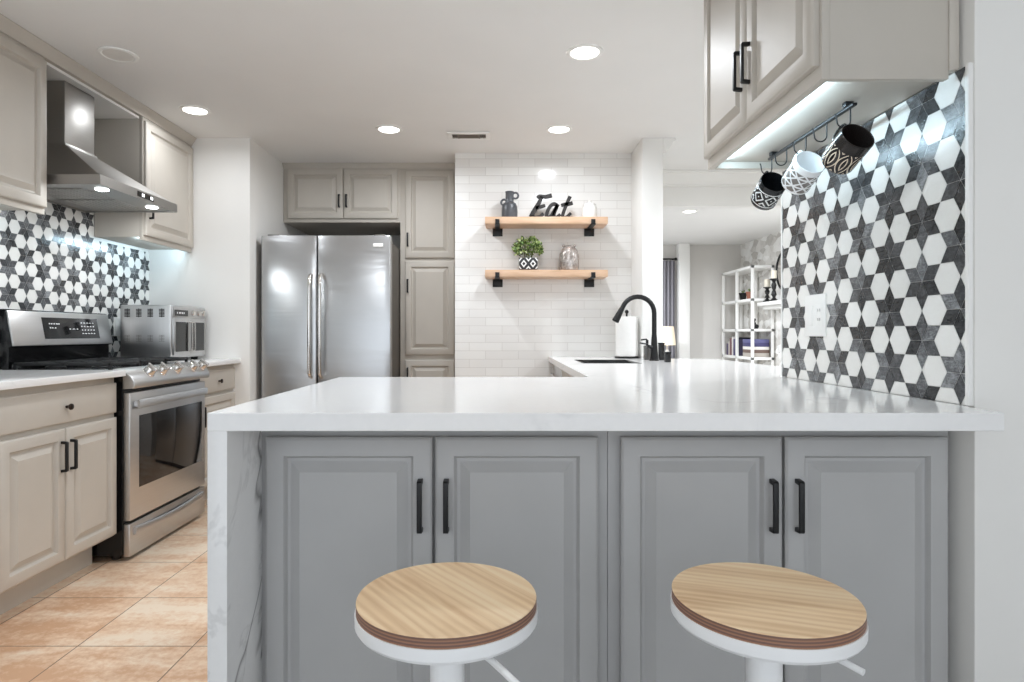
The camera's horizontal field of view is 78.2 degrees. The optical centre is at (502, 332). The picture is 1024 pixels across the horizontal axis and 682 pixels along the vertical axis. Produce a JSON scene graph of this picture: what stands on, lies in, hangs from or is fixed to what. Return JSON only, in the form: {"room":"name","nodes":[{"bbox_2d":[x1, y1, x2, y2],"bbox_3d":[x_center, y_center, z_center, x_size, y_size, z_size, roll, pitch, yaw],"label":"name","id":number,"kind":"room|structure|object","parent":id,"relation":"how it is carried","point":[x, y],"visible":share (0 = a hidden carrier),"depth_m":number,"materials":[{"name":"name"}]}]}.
{"room":"kitchen","nodes":[
{"label":"kitchen","id":0,"kind":"room"},
{"bbox_2d":[0,499,206,681],"bbox_3d":[-0.665,1.150,3.500,3.870,0.100,3.600,0,0,0],"label":"floor","id":1,"kind":"structure","parent":0,"point":[142,616],"depth_m":2.39,"materials":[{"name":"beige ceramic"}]},
{"bbox_2d":[0,378,116,614],"bbox_3d":[-2.117,0.653,2.648,0.616,0.894,0.712,0,0,0],"label":"base cabinet","id":2,"kind":"object","parent":1,"relation":"on","point":[58,442],"visible":0.98,"depth_m":2.60,"materials":[{"name":"beige paint"}]},
{"bbox_2d":[0,309,209,559],"bbox_3d":[-2.084,0.492,3.407,0.681,1.216,0.778,0,0,0],"label":"stove","id":3,"kind":"object","parent":1,"relation":"on","point":[160,413],"visible":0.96,"depth_m":3.26,"materials":[{"name":"silver metal"}]},
{"bbox_2d":[11,362,180,369],"bbox_3d":[-2.138,0.185,3.407,0.535,0.019,0.778,0,0,0],"label":"cooktop","id":4,"kind":"object","parent":3,"relation":"in","point":[143,364],"depth_m":3.12,"materials":[{"name":"black glass"}]},
{"bbox_2d":[200,364,234,499],"bbox_3d":[-2.117,0.653,4.068,0.616,0.894,0.516,0,0,0],"label":"base cabinet","id":5,"kind":"object","parent":1,"relation":"on","point":[220,384],"visible":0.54,"depth_m":4.07,"materials":[{"name":"beige paint"}]},
{"bbox_2d":[170,359,240,366],"bbox_3d":[-2.114,0.191,4.067,0.628,0.030,0.522,0,0,0],"label":"countertop","id":6,"kind":"structure","parent":5,"relation":"on","point":[212,362],"depth_m":4.04,"materials":[{"name":"white stone"}]},
{"bbox_2d":[121,305,205,361],"bbox_3d":[-2.162,0.002,4.062,0.346,0.348,0.446,0,0,0],"label":"toaster oven","id":7,"kind":"object","parent":6,"relation":"on","point":[146,330],"visible":0.89,"depth_m":3.84,"materials":[{"name":"metal"}]},
{"bbox_2d":[261,234,399,397],"bbox_3d":[-1.244,0.203,4.771,0.911,1.795,0.858,0,0,0],"label":"fridge","id":8,"kind":"object","parent":1,"relation":"on","point":[330,305],"visible":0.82,"depth_m":4.41,"materials":[{"name":"grey metal"}]},
{"bbox_2d":[262,431,606,681],"bbox_3d":[-0.172,0.658,1.964,0.869,0.884,0.873,0,0,0],"label":"base cabinet","id":9,"kind":"object","parent":1,"relation":"on","point":[343,511],"visible":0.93,"depth_m":1.55,"materials":[{"name":"grey paint"}]},
{"bbox_2d":[549,365,561,376],"bbox_3d":[0.638,0.649,4.360,0.603,0.862,0.600,0,0,0],"label":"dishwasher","id":10,"kind":"object","parent":1,"relation":"on","point":[557,372],"visible":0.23,"depth_m":4.38,"materials":[{"name":"metal"}]},
{"bbox_2d":[562,370,571,376],"bbox_3d":[0.633,0.608,3.280,0.613,0.784,1.500,0,0,0],"label":"base cabinet","id":11,"kind":"object","parent":1,"relation":"on","point":[564,374],"visible":0.02,"depth_m":3.78,"materials":[{"name":"beige paint"}]},
{"bbox_2d":[207,357,1003,681],"bbox_3d":[0.400,0.638,3.042,2.101,0.924,3.312,0,0,0],"label":"countertop","id":12,"kind":"structure","parent":1,"relation":"on","point":[677,394],"depth_m":1.45,"materials":[{"name":"white stone"}]},
{"bbox_2d":[576,360,638,362],"bbox_3d":[0.635,0.277,3.880,0.344,0.207,0.454,0,0,0],"label":"sink","id":13,"kind":"object","parent":12,"relation":"in","point":[581,361],"visible":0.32,"depth_m":4.10,"materials":[{"name":"metal"}]},
{"bbox_2d":[615,310,638,358],"bbox_3d":[0.868,0.006,4.420,0.168,0.339,0.168,0,0,0],"label":"paper towel holder","id":14,"kind":"object","parent":12,"relation":"on","point":[626,330],"visible":0.97,"depth_m":4.35,"materials":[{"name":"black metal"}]},
{"bbox_2d":[612,294,658,360],"bbox_3d":[0.846,-0.035,4.018,0.302,0.422,0.069,0,0,0],"label":"faucet","id":15,"kind":"object","parent":12,"relation":"on","point":[654,348],"visible":1,"depth_m":4.00,"materials":[{"name":"black metal"}]},
{"bbox_2d":[641,339,650,359],"bbox_3d":[0.935,0.106,4.130,0.062,0.140,0.042,0,0,0],"label":"soap dispenser","id":16,"kind":"object","parent":12,"relation":"on","point":[646,351],"visible":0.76,"depth_m":4.11,"materials":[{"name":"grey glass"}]},
{"bbox_2d":[658,343,664,359],"bbox_3d":[1.030,0.119,4.100,0.038,0.113,0.038,0,0,0],"label":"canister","id":17,"kind":"object","parent":12,"relation":"on","point":[661,346],"visible":0.88,"depth_m":4.08,"materials":[{"name":"black ceramic"}]},
{"bbox_2d":[664,352,670,361],"bbox_3d":[0.990,0.144,3.790,0.037,0.063,0.037,0,0,0],"label":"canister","id":18,"kind":"object","parent":12,"relation":"on","point":[667,355],"visible":0.98,"depth_m":3.77,"materials":[{"name":"black ceramic"}]},
{"bbox_2d":[607,431,947,681],"bbox_3d":[0.692,0.658,1.964,0.856,0.884,0.873,0,0,0],"label":"base cabinet","id":19,"kind":"object","parent":1,"relation":"on","point":[863,513],"visible":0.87,"depth_m":1.55,"materials":[{"name":"grey paint"}]},
{"bbox_3d":[-2.117,0.653,1.894,0.616,0.894,0.788,0,0,0],"label":"base cabinet","id":20,"kind":"object","parent":1,"relation":"on","visible":0},
{"bbox_2d":[0,370,125,389],"bbox_3d":[-2.114,0.191,2.154,0.628,0.030,1.708,0,0,0],"label":"countertop","id":21,"kind":"structure","parent":20,"relation":"on","point":[9,379],"depth_m":2.65,"materials":[{"name":"white stone"}]},
{"bbox_2d":[94,119,147,251],"bbox_3d":[-2.510,-0.120,1.800,0.140,2.440,8.000,0,0,0],"label":"wall","id":22,"kind":"structure","parent":0,"point":[95,238],"depth_m":3.92,"materials":[{"name":"white paint"}]},
{"bbox_2d":[0,31,46,214],"bbox_3d":[-2.260,-0.919,2.535,0.332,0.734,0.811,0,0,0],"label":"upper cabinet","id":23,"kind":"object","parent":22,"relation":"attached to","point":[23,72],"visible":1,"depth_m":2.79,"materials":[{"name":"beige paint"}]},
{"bbox_2d":[0,202,148,356],"bbox_3d":[-2.434,-0.278,2.764,0.010,0.905,3.128,0,0,0],"label":"tile backsplash","id":24,"kind":"structure","parent":22,"relation":"attached to","point":[51,261],"depth_m":3.51,"materials":[{"name":"tile"}]},
{"bbox_2d":[114,317,120,335],"bbox_3d":[-2.425,-0.040,3.967,0.010,0.120,0.075,0,0,0],"label":"switch plate","id":25,"kind":"object","parent":24,"relation":"attached to","point":[117,320],"visible":0.87,"depth_m":3.95,"materials":[{"name":"white plastic"}]},
{"bbox_2d":[46,61,138,118],"bbox_3d":[-2.300,-1.279,3.341,0.280,0.014,0.798,0,0,0],"label":"trim","id":26,"kind":"structure","parent":22,"relation":"attached to","point":[104,107],"depth_m":3.46,"materials":[{"name":"white paint"}]},
{"bbox_2d":[47,81,176,212],"bbox_3d":[-2.159,-0.986,3.315,0.533,0.571,0.700,0,0,0],"label":"range hood","id":27,"kind":"object","parent":22,"relation":"attached to","point":[77,179],"visible":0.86,"depth_m":3.20,"materials":[{"name":"metal"}]},
{"bbox_2d":[95,117,192,252],"bbox_3d":[-2.260,-0.919,4.034,0.332,0.734,0.585,0,0,0],"label":"upper cabinet","id":28,"kind":"object","parent":22,"relation":"attached to","point":[140,149],"visible":0.73,"depth_m":3.82,"materials":[{"name":"beige paint"}]},
{"bbox_2d":[148,138,308,404],"bbox_3d":[-2.090,-0.120,5.040,0.701,2.440,1.420,0,0,0],"label":"wall","id":29,"kind":"structure","parent":0,"point":[238,185],"depth_m":4.33,"materials":[{"name":"white paint"}]},
{"bbox_2d":[45,58,142,116],"bbox_3d":[-2.290,-1.313,3.115,0.298,0.054,2.429,0,0,0],"label":"trim","id":30,"kind":"structure","parent":29,"relation":"attached to","point":[47,60],"depth_m":3.29,"materials":[{"name":"beige paint"}]},
{"bbox_2d":[0,13,196,145],"bbox_3d":[-2.123,-1.312,3.115,0.034,0.054,2.429,0,0,0],"label":"trim","id":31,"kind":"structure","parent":29,"relation":"attached to","point":[8,27],"depth_m":3.20,"materials":[{"name":"beige paint"}]},
{"bbox_2d":[282,163,454,168],"bbox_3d":[-1.048,-1.319,4.970,1.378,0.040,0.030,0,0,0],"label":"trim","id":32,"kind":"structure","parent":29,"relation":"attached to","point":[285,165],"depth_m":4.97,"materials":[{"name":"beige paint"}]},
{"bbox_2d":[309,235,399,248],"bbox_3d":[-1.048,-0.120,5.715,1.381,2.440,0.130,0,0,0],"label":"wall","id":33,"kind":"structure","parent":0,"point":[395,238],"depth_m":5.65,"materials":[{"name":"white paint"}]},
{"bbox_2d":[284,169,399,234],"bbox_3d":[-1.275,-1.100,5.292,0.924,0.450,0.706,0,0,0],"label":"upper cabinet","id":34,"kind":"object","parent":33,"relation":"attached to","point":[316,201],"visible":0.95,"depth_m":4.96,"materials":[{"name":"beige paint"}]},
{"bbox_2d":[0,0,780,244],"bbox_3d":[0.800,-1.390,3.900,6.800,0.100,12.200,0,0,0],"label":"ceiling","id":35,"kind":"structure","parent":0,"point":[307,81],"depth_m":3.22,"materials":[{"name":"paint"}]},
{"bbox_2d":[97,46,138,62],"bbox_3d":[-1.850,-1.335,3.030,0.176,0.007,0.176,0,0,0],"label":"recessed light","id":36,"kind":"object","parent":35,"relation":"in","point":[116,54],"visible":1,"depth_m":3.02,"materials":[{"name":"white paint"}]},
{"bbox_2d":[102,49,133,60],"bbox_3d":[-1.850,-1.336,3.030,0.132,0.004,0.132,0,0,31],"label":"diffuser","id":37,"kind":"object","parent":36,"relation":"attached to","point":[110,54],"depth_m":3.02,"materials":[{"name":"white plastic"}]},
{"bbox_2d":[179,105,210,115],"bbox_3d":[-1.850,-1.335,3.786,0.176,0.007,0.176,0,0,0],"label":"recessed light","id":38,"kind":"object","parent":35,"relation":"in","point":[195,110],"visible":1,"depth_m":3.78,"materials":[{"name":"white paint"}]},
{"bbox_2d":[183,107,206,114],"bbox_3d":[-1.850,-1.336,3.786,0.132,0.004,0.132,0,0,31],"label":"diffuser","id":39,"kind":"object","parent":38,"relation":"attached to","point":[188,110],"depth_m":3.78,"materials":[{"name":"white plastic"}]},
{"bbox_2d":[375,125,401,133],"bbox_3d":[-0.749,-1.335,4.138,0.176,0.007,0.176,0,0,0],"label":"recessed light","id":40,"kind":"object","parent":35,"relation":"in","point":[386,129],"visible":1,"depth_m":4.13,"materials":[{"name":"white paint"}]},
{"bbox_2d":[379,127,398,132],"bbox_3d":[-0.749,-1.336,4.138,0.132,0.004,0.132,0,0,-5],"label":"diffuser","id":41,"kind":"object","parent":40,"relation":"attached to","point":[381,129],"depth_m":4.13,"materials":[{"name":"white plastic"}]},
{"bbox_2d":[447,132,489,139],"bbox_3d":[-0.230,-1.333,4.260,0.288,0.012,0.150,0,0,0],"label":"ceiling vent","id":42,"kind":"object","parent":35,"relation":"in","point":[451,135],"visible":1,"depth_m":4.26,"materials":[{"name":"white metal"}]},
{"bbox_2d":[546,125,571,133],"bbox_3d":[0.368,-1.335,4.138,0.176,0.007,0.176,0,0,0],"label":"recessed light","id":43,"kind":"object","parent":35,"relation":"in","point":[554,129],"visible":1,"depth_m":4.13,"materials":[{"name":"white paint"}]},
{"bbox_2d":[549,127,568,132],"bbox_3d":[0.368,-1.336,4.138,0.132,0.004,0.132,0,0,-5],"label":"diffuser","id":44,"kind":"object","parent":43,"relation":"attached to","point":[551,129],"depth_m":4.14,"materials":[{"name":"white plastic"}]},
{"bbox_2d":[566,44,602,60],"bbox_3d":[0.390,-1.335,3.004,0.176,0.007,0.176,0,0,0],"label":"recessed light","id":45,"kind":"object","parent":35,"relation":"in","point":[581,52],"visible":1,"depth_m":3.00,"materials":[{"name":"white paint"}]},
{"bbox_2d":[571,47,598,58],"bbox_3d":[0.390,-1.336,3.004,0.132,0.004,0.132,0,0,-31],"label":"diffuser","id":46,"kind":"object","parent":45,"relation":"attached to","point":[576,52],"depth_m":3.00,"materials":[{"name":"white plastic"}]},
{"bbox_2d":[681,210,697,212],"bbox_3d":[2.050,-1.335,6.930,0.176,0.007,0.176,0,0,0],"label":"recessed light","id":47,"kind":"object","parent":35,"relation":"in","point":[684,211],"visible":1,"depth_m":6.92,"materials":[{"name":"white paint"}]},
{"bbox_2d":[663,187,780,206],"bbox_3d":[2.294,-1.202,5.300,2.648,0.275,0.080,0,0,0],"label":"wall","id":48,"kind":"structure","parent":35,"relation":"attached to","point":[672,196],"depth_m":5.26,"materials":[{"name":"white paint"}]},
{"bbox_2d":[663,170,783,186],"bbox_3d":[2.400,-1.279,5.216,2.420,0.120,0.085,0,0,0],"label":"wall","id":49,"kind":"structure","parent":35,"relation":"attached to","point":[671,178],"depth_m":5.21,"materials":[{"name":"white paint"}]},
{"bbox_2d":[455,153,630,376],"bbox_3d":[0.299,-0.120,4.770,1.315,2.440,0.140,0,0,0],"label":"tiled wall","id":50,"kind":"structure","parent":0,"point":[513,329],"depth_m":4.70,"materials":[{"name":"white tile"}]},
{"bbox_2d":[485,217,607,235],"bbox_3d":[0.309,-0.774,4.587,0.875,0.108,0.223,0,0,0],"label":"shelf","id":51,"kind":"object","parent":50,"relation":"attached to","point":[497,224],"visible":1,"depth_m":4.48,"materials":[{"name":"brown wood"}]},
{"bbox_2d":[500,191,518,216],"bbox_3d":[0.047,-0.928,4.579,0.119,0.200,0.117,0,0,-42],"label":"jug","id":52,"kind":"object","parent":51,"relation":"on","point":[509,208],"visible":0.97,"depth_m":4.54,"materials":[{"name":"grey ceramic"}]},
{"bbox_2d":[529,193,572,216],"bbox_3d":[0.348,-0.921,4.580,0.321,0.186,0.020,0,0,0],"label":"eat sign","id":53,"kind":"object","parent":51,"relation":"on","point":[540,197],"visible":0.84,"depth_m":4.57,"materials":[{"name":"black metal"}]},
{"bbox_2d":[582,200,596,216],"bbox_3d":[0.630,-0.895,4.580,0.108,0.135,0.107,0,0,0],"label":"jar","id":54,"kind":"object","parent":51,"relation":"on","point":[589,209],"visible":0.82,"depth_m":4.54,"materials":[{"name":"white ceramic"}]},
{"bbox_2d":[485,270,607,286],"bbox_3d":[0.309,-0.396,4.587,0.875,0.108,0.223,0,0,0],"label":"shelf","id":55,"kind":"object","parent":50,"relation":"attached to","point":[497,276],"visible":1,"depth_m":4.48,"materials":[{"name":"brown wood"}]},
{"bbox_2d":[511,236,543,269],"bbox_3d":[0.182,-0.580,4.582,0.245,0.259,0.201,0,0,0],"label":"potted plant","id":56,"kind":"object","parent":55,"relation":"on","point":[527,263],"visible":1,"depth_m":4.52,"materials":[{"name":"green plant"}]},
{"bbox_2d":[559,245,578,269],"bbox_3d":[0.480,-0.546,4.580,0.148,0.193,0.148,0,0,0],"label":"vase","id":57,"kind":"object","parent":55,"relation":"on","point":[569,255],"visible":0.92,"depth_m":4.52,"materials":[{"name":"clear glass"}]},
{"bbox_2d":[631,138,662,358],"bbox_3d":[1.028,-0.120,4.585,0.143,2.440,0.510,0,0,0],"label":"wall column","id":58,"kind":"structure","parent":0,"point":[647,157],"depth_m":4.33,"materials":[{"name":"white paint"}]},
{"bbox_2d":[663,138,675,154],"bbox_3d":[1.143,-1.289,4.793,0.085,0.100,0.924,0,0,0],"label":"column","id":59,"kind":"structure","parent":58,"relation":"attached to","point":[667,142],"depth_m":4.33,"materials":[{"name":"white paint"}]},
{"bbox_2d":[663,245,740,361],"bbox_3d":[1.690,-0.120,9.675,3.860,2.440,0.150,0,0,0],"label":"wall","id":60,"kind":"structure","parent":0,"point":[708,263],"depth_m":9.60,"materials":[{"name":"grey paint"}]},
{"bbox_2d":[663,258,676,358],"bbox_3d":[1.913,-0.034,9.529,1.427,2.207,0.140,0,0,0],"label":"curtain","id":61,"kind":"object","parent":60,"relation":"hanging from","point":[668,266],"visible":0.42,"depth_m":9.50,"materials":[{"name":"grey fabric"}]},
{"bbox_2d":[676,243,689,358],"bbox_3d":[2.710,-0.119,9.499,0.160,2.439,0.198,0,0,0],"label":"trim","id":62,"kind":"structure","parent":60,"relation":"attached to","point":[682,249],"depth_m":9.40,"materials":[{"name":"white paint"}]},
{"bbox_2d":[741,230,780,366],"bbox_3d":[3.710,-0.120,5.705,0.180,2.440,8.090,0,0,0],"label":"wall","id":63,"kind":"structure","parent":0,"point":[765,250],"depth_m":8.76,"materials":[{"name":"white paint"}]},
{"bbox_2d":[757,300,780,309],"bbox_3d":[3.489,-0.352,7.815,0.258,0.095,1.030,0,0,0],"label":"mantel shelf","id":64,"kind":"object","parent":63,"relation":"attached to","point":[770,305],"visible":0.47,"depth_m":8.00,"materials":[{"name":"white paint"}]},
{"bbox_2d":[763,279,770,301],"bbox_3d":[3.460,-0.552,8.250,0.110,0.305,0.110,0,0,0],"label":"candlestick","id":65,"kind":"object","parent":64,"relation":"on","point":[766,281],"visible":0.94,"depth_m":8.22,"materials":[{"name":"black wood"}]},
{"bbox_2d":[764,279,769,286],"bbox_3d":[3.460,-0.652,8.250,0.072,0.105,0.072,0,0,0],"label":"candle","id":66,"kind":"object","parent":65,"relation":"on","point":[766,281],"depth_m":8.22,"materials":[{"name":"beige wax"}]},
{"bbox_2d":[769,270,777,300],"bbox_3d":[3.440,-0.598,8.000,0.110,0.395,0.110,0,0,0],"label":"candlestick","id":67,"kind":"object","parent":64,"relation":"on","point":[774,278],"visible":0.96,"depth_m":7.98,"materials":[{"name":"black metal"}]},
{"bbox_2d":[771,270,776,277],"bbox_3d":[3.440,-0.743,8.000,0.072,0.105,0.072,0,0,0],"label":"candle","id":68,"kind":"object","parent":67,"relation":"on","point":[773,272],"depth_m":7.97,"materials":[{"name":"beige wax"}]},
{"bbox_2d":[776,253,780,288],"bbox_3d":[3.600,-0.800,8.030,0.036,0.535,0.535,0,0,0],"label":"mirror","id":69,"kind":"object","parent":63,"relation":"attached to","point":[778,263],"visible":0.3,"depth_m":8.19,"materials":[{"name":"black metal"}]},
{"bbox_2d":[784,0,1023,681],"bbox_3d":[2.167,-0.120,2.029,2.066,2.440,1.027,0,0,0],"label":"wall","id":70,"kind":"structure","parent":0,"point":[986,468],"depth_m":1.51,"materials":[{"name":"white paint"}]},
{"bbox_2d":[781,171,782,376],"bbox_3d":[1.127,-0.237,2.537,0.014,0.826,0.009,0,0,0],"label":"trim","id":71,"kind":"structure","parent":70,"relation":"attached to","point":[782,171],"depth_m":2.53,"materials":[{"name":"white paint"}]},
{"bbox_2d":[704,0,958,169],"bbox_3d":[0.931,-0.983,1.986,0.384,0.711,0.870,0,0,0],"label":"upper cabinet","id":72,"kind":"object","parent":70,"relation":"attached to","point":[775,71],"visible":0.93,"depth_m":1.74,"materials":[{"name":"beige paint"}]},
{"bbox_2d":[760,101,856,173],"bbox_3d":[0.959,-0.613,2.025,0.057,0.078,0.560,0,0,0],"label":"mug rack","id":73,"kind":"object","parent":72,"relation":"attached to","point":[847,105],"visible":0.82,"depth_m":1.94,"materials":[{"name":"black metal"}]},
{"bbox_2d":[750,171,784,209],"bbox_3d":[0.957,-0.517,2.271,0.094,0.141,0.134,0,0,-2],"label":"mug","id":74,"kind":"object","parent":73,"relation":"hanging from","point":[769,189],"visible":0.91,"depth_m":2.26,"materials":[{"name":"ceramic"}]},
{"bbox_2d":[781,150,824,194],"bbox_3d":[0.957,-0.517,2.013,0.094,0.141,0.134,0,0,-5],"label":"mug","id":75,"kind":"object","parent":73,"relation":"hanging from","point":[805,168],"visible":0.97,"depth_m":2.00,"materials":[{"name":"ceramic"}]},
{"bbox_2d":[821,123,874,174],"bbox_3d":[0.958,-0.517,1.754,0.094,0.141,0.134,0,0,-8],"label":"mug","id":76,"kind":"object","parent":73,"relation":"hanging from","point":[850,143],"visible":1,"depth_m":1.74,"materials":[{"name":"ceramic"}]},
{"bbox_2d":[783,67,964,404],"bbox_3d":[1.128,-0.236,2.030,0.010,0.823,1.002,0,0,0],"label":"tile backsplash","id":77,"kind":"structure","parent":70,"relation":"attached to","point":[884,238],"depth_m":1.82,"materials":[{"name":"tile"}]},
{"bbox_2d":[805,293,826,335],"bbox_3d":[1.121,-0.063,2.261,0.007,0.150,0.148,0,0,0],"label":"wall plate","id":78,"kind":"object","parent":77,"relation":"attached to","point":[815,305],"visible":1,"depth_m":2.25,"materials":[{"name":"white plastic"}]},
{"bbox_2d":[816,305,821,325],"bbox_3d":[1.118,-0.063,2.229,0.001,0.074,0.040,0,0,0],"label":"outlet","id":79,"kind":"object","parent":78,"relation":"attached to","point":[818,307],"depth_m":2.23,"materials":[{"name":"white plastic"}]},
{"bbox_2d":[965,63,972,405],"bbox_3d":[1.127,-0.238,1.522,0.014,0.828,0.013,0,0,0],"label":"trim","id":80,"kind":"structure","parent":70,"relation":"attached to","point":[969,66],"depth_m":1.52,"materials":[{"name":"white paint"}]},
{"bbox_3d":[0.800,1.150,5.850,6.800,0.100,8.300,0,0,0],"label":"floor","id":81,"kind":"structure","parent":0,"visible":0},
{"bbox_2d":[400,169,454,376],"bbox_3d":[-0.586,-0.113,5.292,0.452,2.425,0.706,0,0,0],"label":"pantry cabinet","id":82,"kind":"object","parent":81,"relation":"on","point":[427,196],"visible":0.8,"depth_m":4.96,"materials":[{"name":"beige paint"}]},
{"bbox_2d":[722,265,773,365],"bbox_3d":[3.450,0.100,8.930,0.300,2.000,1.140,0,0,0],"label":"shelving unit","id":83,"kind":"object","parent":81,"relation":"on","point":[753,269],"visible":0.61,"depth_m":8.91,"materials":[{"name":"white paint"}]},
{"bbox_2d":[730,338,731,354],"bbox_3d":[3.446,0.200,9.255,0.212,0.250,0.050,0,0,0],"label":"book","id":84,"kind":"object","parent":83,"relation":"on","point":[730,338],"visible":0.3,"depth_m":9.24,"materials":[{"name":"paper"}]},
{"bbox_2d":[733,339,734,354],"bbox_3d":[3.446,0.204,9.115,0.212,0.240,0.050,0,0,0],"label":"book","id":85,"kind":"object","parent":83,"relation":"on","point":[733,339],"visible":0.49,"depth_m":9.11,"materials":[{"name":"paper"}]},
{"bbox_2d":[739,340,742,355],"bbox_3d":[3.446,0.209,8.975,0.212,0.230,0.050,0,0,0],"label":"book","id":86,"kind":"object","parent":83,"relation":"on","point":[740,341],"visible":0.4,"depth_m":8.95,"materials":[{"name":"paper"}]},
{"bbox_2d":[739,290,746,299],"bbox_3d":[3.420,-0.539,8.980,0.112,0.157,0.112,0,0,0],"label":"flowerpot","id":87,"kind":"object","parent":83,"relation":"on","point":[742,295],"visible":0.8,"depth_m":8.95,"materials":[{"name":"black ceramic"}]},
{"bbox_2d":[746,289,750,298],"bbox_3d":[3.420,-0.539,8.720,0.112,0.158,0.112,0,0,0],"label":"flowerpot","id":88,"kind":"object","parent":83,"relation":"on","point":[748,294],"visible":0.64,"depth_m":8.69,"materials":[{"name":"ceramic"}]},
{"bbox_2d":[750,318,758,328],"bbox_3d":[3.420,-0.131,8.545,0.100,0.150,0.168,0,0,0],"label":"figurine","id":89,"kind":"object","parent":83,"relation":"on","point":[756,326],"visible":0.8,"depth_m":8.50,"materials":[{"name":"black metal"}]},
{"bbox_2d":[743,352,768,356],"bbox_3d":[3.446,0.297,8.585,0.232,0.054,0.330,0,0,0],"label":"book","id":90,"kind":"object","parent":83,"relation":"on","point":[744,354],"visible":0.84,"depth_m":8.42,"materials":[{"name":"paper"}]},
{"bbox_2d":[743,349,768,352],"bbox_3d":[3.446,0.247,8.585,0.232,0.044,0.330,0,0,0],"label":"book","id":91,"kind":"object","parent":90,"relation":"on","point":[744,350],"visible":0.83,"depth_m":8.42,"materials":[{"name":"paper"}]},
{"bbox_2d":[743,346,768,349],"bbox_3d":[3.446,0.205,8.585,0.232,0.040,0.330,0,0,0],"label":"book","id":92,"kind":"object","parent":91,"relation":"on","point":[744,347],"visible":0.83,"depth_m":8.42,"materials":[{"name":"paper"}]},
{"bbox_2d":[743,343,768,346],"bbox_3d":[3.446,0.160,8.585,0.232,0.050,0.330,0,0,0],"label":"book","id":93,"kind":"object","parent":92,"relation":"on","point":[744,344],"visible":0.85,"depth_m":8.42,"materials":[{"name":"paper"}]},
{"bbox_2d":[743,339,768,342],"bbox_3d":[3.446,0.110,8.585,0.232,0.050,0.330,0,0,0],"label":"book","id":94,"kind":"object","parent":93,"relation":"on","point":[744,340],"visible":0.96,"depth_m":8.42,"materials":[{"name":"paper"}]},
{"bbox_3d":[2.375,0.800,9.120,0.440,0.601,0.440,0,0,0],"label":"side table","id":95,"kind":"object","parent":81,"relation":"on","visible":0},
{"bbox_2d":[663,326,675,351],"bbox_3d":[2.375,0.203,9.120,0.250,0.595,0.250,0,0,0],"label":"table lamp","id":96,"kind":"object","parent":95,"relation":"on","point":[668,331],"visible":0.49,"depth_m":9.02,"materials":[{"name":"white fabric"}]},
{"bbox_3d":[0.800,1.150,-0.250,6.800,0.100,3.900,0,0,0],"label":"floor","id":97,"kind":"structure","parent":0,"visible":0},
{"bbox_2d":[354,562,537,681],"bbox_3d":[-0.098,0.784,1.129,0.404,0.631,0.400,0,0,14],"label":"bar stool","id":98,"kind":"object","parent":97,"relation":"on","point":[446,616],"visible":1,"depth_m":1.06,"materials":[{"name":"brown wood"}]},
{"bbox_2d":[670,562,868,681],"bbox_3d":[0.468,0.784,1.130,0.400,0.631,0.400,0,0,0],"label":"bar stool","id":99,"kind":"object","parent":97,"relation":"on","point":[769,616],"visible":1,"depth_m":1.06,"materials":[{"name":"brown wood"}]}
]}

